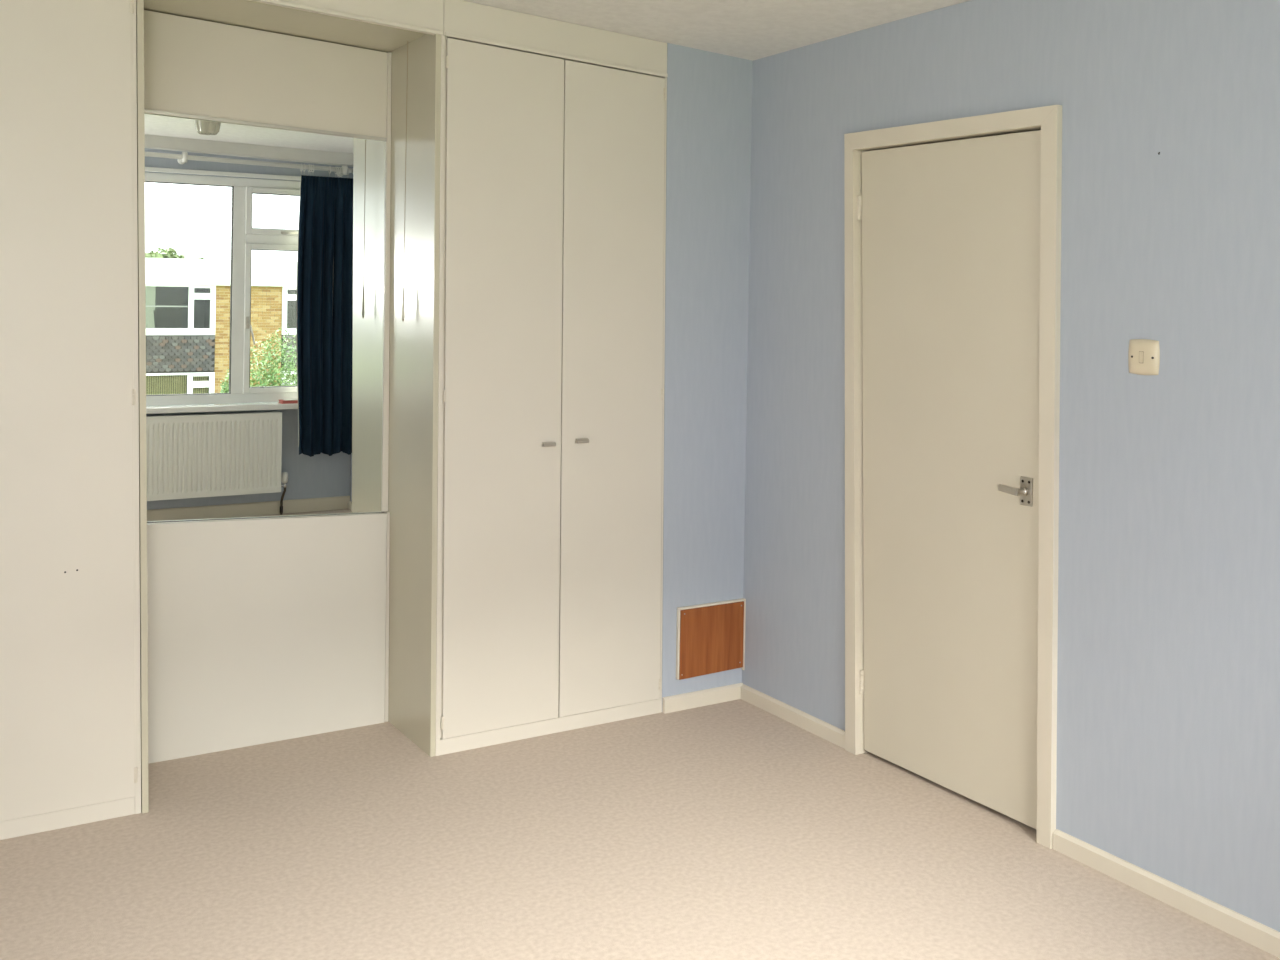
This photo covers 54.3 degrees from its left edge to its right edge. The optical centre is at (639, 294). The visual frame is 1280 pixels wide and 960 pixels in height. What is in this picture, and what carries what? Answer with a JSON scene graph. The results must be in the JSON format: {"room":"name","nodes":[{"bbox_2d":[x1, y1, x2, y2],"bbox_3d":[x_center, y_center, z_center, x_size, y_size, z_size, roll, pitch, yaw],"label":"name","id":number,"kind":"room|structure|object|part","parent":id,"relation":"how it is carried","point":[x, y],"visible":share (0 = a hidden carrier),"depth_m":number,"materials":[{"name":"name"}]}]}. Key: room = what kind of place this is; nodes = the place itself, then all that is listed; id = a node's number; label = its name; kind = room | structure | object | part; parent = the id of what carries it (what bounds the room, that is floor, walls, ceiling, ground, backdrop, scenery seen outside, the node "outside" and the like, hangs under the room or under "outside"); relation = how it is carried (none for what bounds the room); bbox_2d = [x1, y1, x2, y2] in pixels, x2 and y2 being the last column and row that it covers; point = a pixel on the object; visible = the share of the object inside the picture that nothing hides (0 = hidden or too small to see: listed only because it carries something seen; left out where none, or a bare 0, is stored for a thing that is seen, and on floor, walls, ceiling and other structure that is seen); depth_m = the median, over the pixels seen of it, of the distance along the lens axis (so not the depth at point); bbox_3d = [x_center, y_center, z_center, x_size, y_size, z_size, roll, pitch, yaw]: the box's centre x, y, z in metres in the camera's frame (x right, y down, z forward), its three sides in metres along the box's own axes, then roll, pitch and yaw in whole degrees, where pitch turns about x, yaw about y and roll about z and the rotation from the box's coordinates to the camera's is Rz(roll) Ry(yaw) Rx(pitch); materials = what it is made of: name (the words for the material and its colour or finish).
{"room":"empty bedroom","nodes":[
{"label":"empty bedroom","id":0,"kind":"room"},
{"bbox_2d":[0,699,1279,959],"bbox_3d":[-0.227,1.563,2.361,3.970,0.120,4.796,1,0,-32],"label":"floor","id":1,"kind":"structure","parent":0,"point":[729,830],"depth_m":3.28,"materials":[{"name":"beige carpet"}]},
{"bbox_2d":[0,0,148,839],"bbox_3d":[-2.178,0.175,3.408,1.516,2.583,0.620,1,0,-32],"label":"wardrobe","id":2,"kind":"object","parent":1,"relation":"on","point":[74,619],"visible":1,"depth_m":3.45,"materials":[{"name":"beige paint"}]},
{"bbox_3d":[-1.532,0.290,3.736,0.069,2.375,0.453,1,0,-32],"label":"panel","id":3,"kind":"part","parent":2,"relation":"part of","materials":[{"name":"white wood"}]},
{"bbox_2d":[144,0,443,763],"bbox_3d":[-1.167,0.232,3.964,0.934,2.504,0.459,1,0,-32],"label":"wall panel","id":4,"kind":"object","parent":1,"relation":"on","point":[261,630],"visible":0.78,"depth_m":4.10,"materials":[{"name":"beige paint"}]},
{"bbox_2d":[144,109,386,521],"bbox_3d":[-1.264,0.086,4.121,0.873,1.334,0.020,1,0,-32],"label":"wall mirror","id":5,"kind":"object","parent":4,"relation":"attached to","point":[265,243],"visible":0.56,"depth_m":4.13,"materials":[{"name":"clear mirror"}]},
{"bbox_3d":[-1.251,-0.560,4.112,0.868,0.042,0.005,1,0,-32],"label":"edge trim","id":6,"kind":"part","parent":5,"relation":"part of","materials":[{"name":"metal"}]},
{"bbox_3d":[-1.259,-0.723,4.122,0.876,0.342,0.022,1,0,-32],"label":"panel","id":7,"kind":"part","parent":4,"relation":"part of","materials":[{"name":"beige paint"}]},
{"bbox_3d":[-1.255,1.103,4.119,0.859,0.757,0.032,1,0,-32],"label":"panel","id":8,"kind":"part","parent":4,"relation":"part of","materials":[{"name":"white wood"}]},
{"bbox_2d":[402,44,407,320],"bbox_3d":[-0.784,-0.379,4.168,0.009,0.937,0.009,1,0,-32],"label":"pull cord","id":9,"kind":"object","parent":4,"relation":"hanging from","point":[403,314],"visible":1,"depth_m":4.17,"materials":[{"name":"white plastic"}]},
{"bbox_3d":[-0.791,0.028,4.169,0.009,0.107,0.009,1,0,-32],"label":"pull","id":10,"kind":"part","parent":9,"relation":"part of","materials":[{"name":"white plastic"}]},
{"bbox_2d":[384,0,667,756],"bbox_3d":[-0.439,0.269,4.490,0.912,2.452,0.625,1,0,-32],"label":"wardrobe","id":11,"kind":"object","parent":1,"relation":"on","point":[527,353],"visible":0.96,"depth_m":4.21,"materials":[{"name":"beige paint"}]},
{"bbox_3d":[-0.789,0.319,4.229,0.042,2.341,0.499,1,0,-32],"label":"panel","id":12,"kind":"part","parent":11,"relation":"part of","materials":[{"name":"white wood"}]},
{"bbox_3d":[-0.454,0.309,4.150,0.448,2.269,0.019,1,0,-32],"label":"door","id":13,"kind":"part","parent":11,"relation":"part of","materials":[{"name":"beige paint"}]},
{"bbox_3d":[-0.307,0.508,4.220,0.044,0.016,0.022,1,0,-32],"label":"handle","id":14,"kind":"part","parent":11,"relation":"part of","materials":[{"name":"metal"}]},
{"bbox_3d":[-0.199,0.504,4.287,0.044,0.016,0.022,1,0,-32],"label":"handle","id":15,"kind":"part","parent":11,"relation":"part of","materials":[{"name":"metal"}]},
{"bbox_3d":[-0.096,0.326,4.372,0.430,2.246,0.019,1,0,-32],"label":"door","id":16,"kind":"part","parent":11,"relation":"part of","materials":[{"name":"beige paint"}]},
{"bbox_2d":[662,43,752,696],"bbox_3d":[0.133,0.294,4.859,0.501,2.420,0.600,1,0,-32],"label":"wall","id":17,"kind":"structure","parent":0,"point":[709,94],"depth_m":4.57,"materials":[{"name":"blue paint"}]},
{"bbox_2d":[662,683,742,713],"bbox_3d":[0.235,1.480,4.575,0.354,0.054,0.016,1,0,-32],"label":"baseboard","id":18,"kind":"structure","parent":17,"relation":"attached to","point":[684,701],"depth_m":4.56,"materials":[{"name":"white wood"}]},
{"bbox_2d":[676,598,745,679],"bbox_3d":[0.262,1.269,4.588,0.299,0.266,0.016,1,0,-32],"label":"access panel","id":19,"kind":"object","parent":17,"relation":"attached to","point":[710,637],"visible":1,"depth_m":4.58,"materials":[{"name":"orange wood"}]},
{"bbox_2d":[463,0,969,60],"bbox_3d":[-0.194,-1.034,2.347,3.940,0.364,4.796,1,0,-32],"label":"ceiling","id":20,"kind":"structure","parent":0,"point":[752,30],"depth_m":4.10,"materials":[{"name":"white paint"}]},
{"bbox_2d":[742,0,1279,931],"bbox_3d":[1.329,0.308,3.291,0.120,2.440,4.526,1,0,-32],"label":"wall","id":21,"kind":"structure","parent":0,"point":[1168,665],"depth_m":3.28,"materials":[{"name":"blue paint"}]},
{"bbox_2d":[741,684,844,748],"bbox_3d":[0.538,1.486,4.407,0.016,0.052,0.589,1,0,-32],"label":"baseboard","id":22,"kind":"structure","parent":21,"relation":"attached to","point":[835,735],"depth_m":4.38,"materials":[{"name":"white wood"}]},
{"bbox_2d":[857,130,1040,829],"bbox_3d":[0.931,0.517,3.829,0.084,1.979,0.805,1,0,-32],"label":"door","id":23,"kind":"structure","parent":21,"relation":"in","point":[948,681],"depth_m":3.79,"materials":[{"name":"beige paint"}]},
{"bbox_3d":[1.063,0.559,3.568,0.034,0.024,0.080,1,0,-32],"label":"lever","id":24,"kind":"part","parent":23,"relation":"part of","materials":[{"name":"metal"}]},
{"bbox_2d":[844,105,1061,848],"bbox_3d":[0.968,0.493,3.848,0.142,2.055,0.907,1,0,-32],"label":"trim","id":25,"kind":"structure","parent":21,"relation":"attached to","point":[1047,119],"depth_m":3.48,"materials":[{"name":"white wood"}]},
{"bbox_2d":[1128,339,1159,374],"bbox_3d":[1.296,0.162,3.219,0.016,0.093,0.093,1,0,-32],"label":"light switch","id":26,"kind":"object","parent":21,"relation":"attached to","point":[1143,354],"visible":1,"depth_m":3.21,"materials":[{"name":"beige plastic"}]},
{"bbox_2d":[1053,829,1279,957],"bbox_3d":[1.788,1.512,2.390,0.016,0.052,2.452,1,0,-32],"label":"baseboard","id":27,"kind":"structure","parent":21,"relation":"attached to","point":[1263,937],"depth_m":3.12,"materials":[{"name":"white wood"}]}
]}

